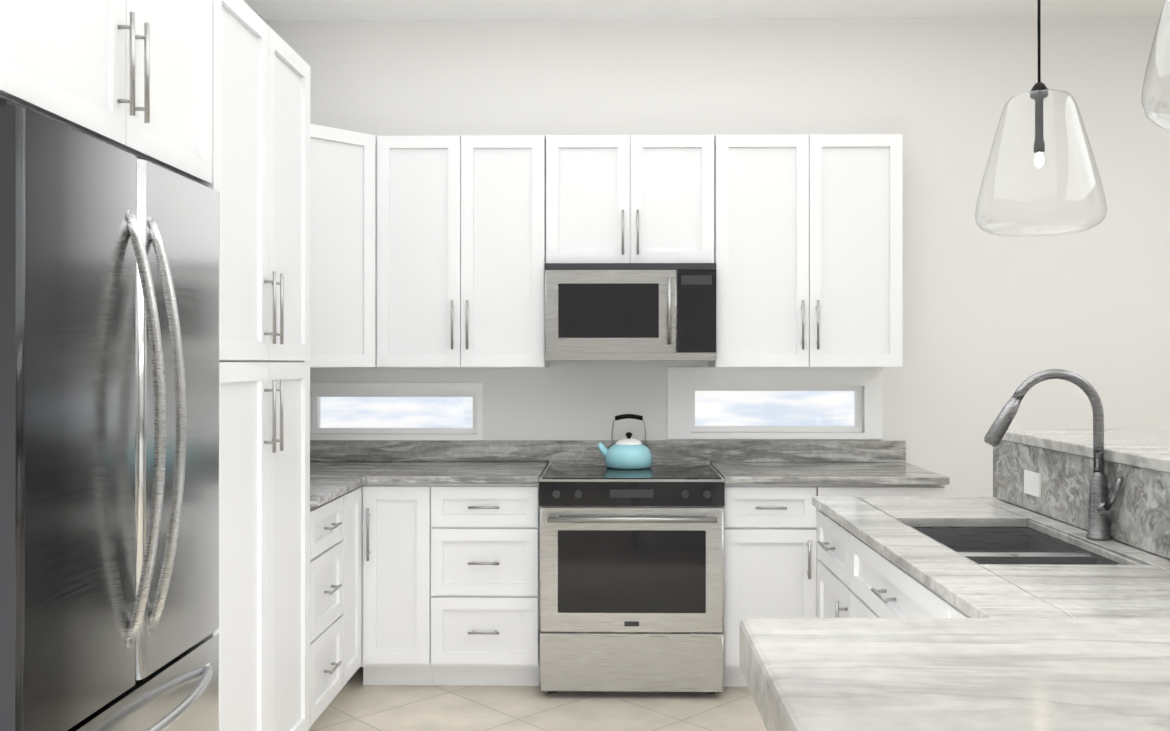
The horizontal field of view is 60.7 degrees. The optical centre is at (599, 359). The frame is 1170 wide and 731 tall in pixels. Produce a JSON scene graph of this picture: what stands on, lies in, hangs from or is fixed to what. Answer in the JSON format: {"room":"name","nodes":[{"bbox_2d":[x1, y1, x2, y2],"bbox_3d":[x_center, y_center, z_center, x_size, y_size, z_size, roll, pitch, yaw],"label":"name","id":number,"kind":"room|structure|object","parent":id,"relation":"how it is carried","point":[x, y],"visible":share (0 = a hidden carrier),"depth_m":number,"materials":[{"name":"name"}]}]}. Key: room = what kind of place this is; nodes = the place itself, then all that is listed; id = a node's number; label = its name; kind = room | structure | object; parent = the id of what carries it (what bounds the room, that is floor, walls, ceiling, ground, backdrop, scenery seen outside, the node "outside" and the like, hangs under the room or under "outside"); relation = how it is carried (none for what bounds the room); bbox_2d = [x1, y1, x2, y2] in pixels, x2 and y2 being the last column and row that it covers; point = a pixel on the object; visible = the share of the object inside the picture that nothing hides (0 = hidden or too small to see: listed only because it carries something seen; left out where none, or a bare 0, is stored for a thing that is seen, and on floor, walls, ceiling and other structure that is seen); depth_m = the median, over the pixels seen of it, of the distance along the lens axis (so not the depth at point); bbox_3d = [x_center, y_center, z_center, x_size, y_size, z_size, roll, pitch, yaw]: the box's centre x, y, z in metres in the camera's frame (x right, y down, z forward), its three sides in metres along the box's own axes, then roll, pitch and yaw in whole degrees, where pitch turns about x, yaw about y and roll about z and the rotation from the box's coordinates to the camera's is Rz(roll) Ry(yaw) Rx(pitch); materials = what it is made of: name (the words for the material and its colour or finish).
{"room":"kitchen","nodes":[
{"label":"kitchen","id":0,"kind":"room"},
{"bbox_2d":[243,0,265,22],"bbox_3d":[-1.719,-0.131,1.069,0.100,3.050,7.850,0,0,1],"label":"wall","id":1,"kind":"structure","parent":0,"point":[254,10],"depth_m":4.70,"materials":[{"name":"white paint"}]},
{"bbox_2d":[0,0,211,183],"bbox_3d":[-1.322,-0.748,2.176,0.658,0.570,0.935,0,0,1],"label":"upper cabinet","id":2,"kind":"object","parent":1,"relation":"attached to","point":[133,77],"visible":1,"depth_m":2.14,"materials":[{"name":"white wood"}]},
{"bbox_2d":[308,667,766,730],"bbox_3d":[1.510,1.419,1.019,6.560,0.050,7.850,0,0,1],"label":"floor","id":3,"kind":"structure","parent":0,"point":[355,704],"depth_m":3.99,"materials":[{"name":"white tile"}]},
{"bbox_2d":[0,99,219,730],"bbox_3d":[-1.283,0.472,2.171,0.730,1.850,0.905,0,0,1],"label":"fridge","id":4,"kind":"object","parent":3,"relation":"on","point":[109,422],"visible":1,"depth_m":2.02,"materials":[{"name":"silver metal"}]},
{"bbox_2d":[204,0,309,730],"bbox_3d":[-1.310,0.185,3.071,0.658,2.430,0.850,0,0,1],"label":"pantry","id":5,"kind":"object","parent":3,"relation":"on","point":[260,125],"visible":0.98,"depth_m":3.02,"materials":[{"name":"white wood"}]},
{"bbox_2d":[310,487,361,726],"bbox_3d":[-1.289,0.961,4.165,0.648,0.884,1.335,0,0,1],"label":"base cabinet","id":6,"kind":"object","parent":3,"relation":"on","point":[335,586],"visible":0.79,"depth_m":3.81,"materials":[{"name":"white wood"}]},
{"bbox_2d":[310,461,548,506],"bbox_3d":[-0.938,0.503,4.161,1.370,0.030,1.335,0,0,1],"label":"countertop","id":7,"kind":"structure","parent":6,"relation":"on","point":[330,480],"depth_m":4.29,"materials":[{"name":"grey stone"}]},
{"bbox_2d":[359,483,539,685],"bbox_3d":[-0.634,0.962,4.500,0.765,0.884,0.648,0,0,1],"label":"base cabinet","id":8,"kind":"object","parent":3,"relation":"on","point":[450,584],"visible":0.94,"depth_m":4.22,"materials":[{"name":"white wood"}]},
{"bbox_2d":[539,460,724,693],"bbox_3d":[0.138,0.941,4.422,0.765,0.925,0.727,0,0,1],"label":"range","id":9,"kind":"object","parent":3,"relation":"on","point":[631,579],"visible":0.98,"depth_m":4.12,"materials":[{"name":"silver metal"}]},
{"bbox_2d":[597,414,652,468],"bbox_3d":[0.116,0.367,4.548,0.254,0.242,0.216,0,0,1],"label":"kettle","id":10,"kind":"object","parent":9,"relation":"on","point":[628,452],"visible":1,"depth_m":4.48,"materials":[{"name":"teal metal"}]},
{"bbox_2d":[817,510,848,617],"bbox_3d":[1.087,0.958,3.270,0.634,0.884,0.559,0,0,1],"label":"base cabinet","id":11,"kind":"object","parent":3,"relation":"on","point":[832,538],"depth_m":3.33,"materials":[{"name":"white wood"}]},
{"bbox_2d":[723,484,945,686],"bbox_3d":[0.992,0.962,4.477,0.932,0.884,0.648,0,0,1],"label":"base cabinet","id":12,"kind":"object","parent":3,"relation":"on","point":[770,550],"visible":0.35,"depth_m":4.20,"materials":[{"name":"white wood"}]},
{"bbox_2d":[710,462,949,483],"bbox_3d":[0.994,0.504,4.477,0.934,0.030,0.649,0,0,1],"label":"countertop","id":13,"kind":"structure","parent":12,"relation":"on","point":[817,473],"depth_m":4.29,"materials":[{"name":"grey stone"}]},
{"bbox_2d":[849,531,952,617],"bbox_3d":[1.078,0.956,2.600,0.634,0.884,1.017,0,0,1],"label":"base cabinet","id":14,"kind":"object","parent":3,"relation":"on","point":[857,577],"depth_m":2.67,"materials":[{"name":"white wood"}]},
{"bbox_2d":[812,496,1169,618],"bbox_3d":[1.055,0.497,2.213,0.636,0.030,2.686,0,0,1],"label":"countertop","id":15,"kind":"structure","parent":14,"relation":"on","point":[1135,584],"depth_m":2.32,"materials":[{"name":"white stone"}]},
{"bbox_2d":[913,527,1120,564],"bbox_3d":[1.104,0.616,2.713,0.434,0.202,0.734,0,0,1],"label":"sink","id":16,"kind":"object","parent":15,"relation":"in","point":[1002,545],"visible":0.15,"depth_m":3.03,"materials":[{"name":"silver metal"}]},
{"bbox_2d":[984,369,1122,540],"bbox_3d":[1.212,0.254,2.668,0.338,0.458,0.132,0,0,1],"label":"faucet","id":17,"kind":"object","parent":15,"relation":"on","point":[1100,504],"visible":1,"depth_m":2.69,"materials":[{"name":"brushed metal"},{"name":"stainless steel"}]},
{"bbox_2d":[953,605,969,617],"bbox_3d":[1.067,0.954,1.850,0.634,0.884,0.717,0,0,1],"label":"base cabinet","id":18,"kind":"object","parent":3,"relation":"on","point":[957,613],"depth_m":2.10,"materials":[{"name":"white wood"}]},
{"bbox_2d":[246,0,1169,20],"bbox_3d":[1.510,-1.687,1.029,6.560,0.060,7.850,0,0,1],"label":"ceiling","id":19,"kind":"structure","parent":0,"point":[309,10],"depth_m":4.69,"materials":[{"name":"white paint"}]},
{"bbox_2d":[975,0,1106,236],"bbox_3d":[1.380,-1.026,3.134,0.378,1.248,0.378,0,0,1],"label":"pendant light","id":20,"kind":"object","parent":19,"relation":"hanging from","point":[1038,92],"visible":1,"depth_m":3.12,"materials":[{"name":"clear glass"}]},
{"bbox_2d":[1141,0,1169,130],"bbox_3d":[1.129,-1.030,1.687,0.378,1.248,0.378,0,0,1],"label":"pendant light","id":21,"kind":"object","parent":19,"relation":"hanging from","point":[1147,87],"visible":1,"depth_m":1.77,"materials":[{"name":"clear glass"}]},
{"bbox_2d":[266,17,1169,498],"bbox_3d":[1.564,-0.120,4.874,6.360,3.050,0.150,0,0,1],"label":"wall","id":22,"kind":"structure","parent":0,"point":[992,321],"depth_m":4.80,"materials":[{"name":"white paint"}]},
{"bbox_2d":[304,124,376,367],"bbox_3d":[-1.312,-0.489,4.525,0.612,1.047,0.625,0,0,1],"label":"upper cabinet","id":23,"kind":"object","parent":22,"relation":"attached to","point":[343,248],"visible":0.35,"depth_m":4.39,"materials":[{"name":"white wood"}]},
{"bbox_2d":[310,383,482,439],"bbox_3d":[-0.996,0.250,4.869,0.870,0.280,0.099,0,0,1],"label":"window","id":24,"kind":"structure","parent":22,"relation":"in","point":[392,390],"depth_m":4.83,"materials":[{"name":"white"}]},
{"bbox_2d":[377,135,549,366],"bbox_3d":[-0.622,-0.489,4.644,0.760,1.047,0.368,0,0,1],"label":"upper cabinet","id":25,"kind":"object","parent":22,"relation":"attached to","point":[461,240],"visible":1,"depth_m":4.50,"materials":[{"name":"white wood"}]},
{"bbox_2d":[310,440,905,461],"bbox_3d":[-0.074,0.438,4.805,3.079,0.101,0.025,0,0,1],"label":"backsplash","id":26,"kind":"structure","parent":22,"relation":"attached to","point":[548,450],"depth_m":4.77,"materials":[{"name":"grey stone"}]},
{"bbox_2d":[546,135,713,262],"bbox_3d":[0.141,-0.721,4.634,0.760,0.584,0.368,0,0,1],"label":"upper cabinet","id":27,"kind":"object","parent":22,"relation":"attached to","point":[629,198],"visible":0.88,"depth_m":4.50,"materials":[{"name":"white wood"}]},
{"bbox_2d":[545,263,715,360],"bbox_3d":[0.140,-0.211,4.591,0.758,0.430,0.448,0,0,1],"label":"microwave","id":28,"kind":"object","parent":27,"relation":"attached to","point":[630,311],"visible":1,"depth_m":4.41,"materials":[{"name":"silver metal"}]},
{"bbox_2d":[667,367,882,438],"bbox_3d":[0.844,0.208,4.843,1.030,0.345,0.099,0,0,1],"label":"window","id":29,"kind":"structure","parent":22,"relation":"in","point":[684,384],"depth_m":4.80,"materials":[{"name":"white"}]},
{"bbox_2d":[709,134,902,366],"bbox_3d":[0.943,-0.489,4.622,0.838,1.047,0.368,0,0,1],"label":"upper cabinet","id":30,"kind":"object","parent":22,"relation":"attached to","point":[808,244],"visible":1,"depth_m":4.48,"materials":[{"name":"white wood"}]},
{"bbox_2d":[997,498,1169,560],"bbox_3d":[1.452,0.835,2.229,0.115,1.124,2.633,0,0,1],"label":"wall","id":31,"kind":"structure","parent":0,"point":[1087,530],"depth_m":2.91,"materials":[{"name":"white"}]},
{"bbox_2d":[993,440,1169,558],"bbox_3d":[1.383,0.377,2.224,0.020,0.208,2.618,0,0,1],"label":"backsplash","id":32,"kind":"structure","parent":31,"relation":"attached to","point":[1139,516],"depth_m":2.86,"materials":[{"name":"grey stone"}]},
{"bbox_2d":[1024,470,1040,496],"bbox_3d":[1.383,0.395,3.192,0.006,0.074,0.115,0,0,1],"label":"outlet","id":33,"kind":"object","parent":32,"relation":"attached to","point":[1032,483],"visible":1,"depth_m":3.18,"materials":[{"name":"white plastic"}]},
{"bbox_2d":[1002,429,1169,472],"bbox_3d":[1.689,0.256,2.220,0.650,0.032,2.608,0,0,1],"label":"bar","id":34,"kind":"object","parent":31,"relation":"on","point":[1146,448],"visible":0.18,"depth_m":2.97,"materials":[{"name":"white stone"}]},
{"label":"outside","id":35,"kind":"structure","parent":0,"visible":0},
{"bbox_2d":[320,391,853,427],"bbox_3d":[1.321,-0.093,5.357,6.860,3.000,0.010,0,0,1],"label":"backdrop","id":36,"kind":"structure","parent":35,"point":[455,402],"depth_m":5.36,"materials":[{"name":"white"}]},
{"bbox_3d":[1.295,0.840,0.792,2.185,1.106,0.105,0,0,1],"label":"wall","id":37,"kind":"structure","parent":0,"visible":0},
{"bbox_2d":[740,617,1169,730],"bbox_3d":[1.254,0.260,0.594,2.260,0.050,0.625,0,0,1],"label":"countertop","id":38,"kind":"structure","parent":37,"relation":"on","point":[939,674],"depth_m":0.76,"materials":[{"name":"white stone"}]}
]}

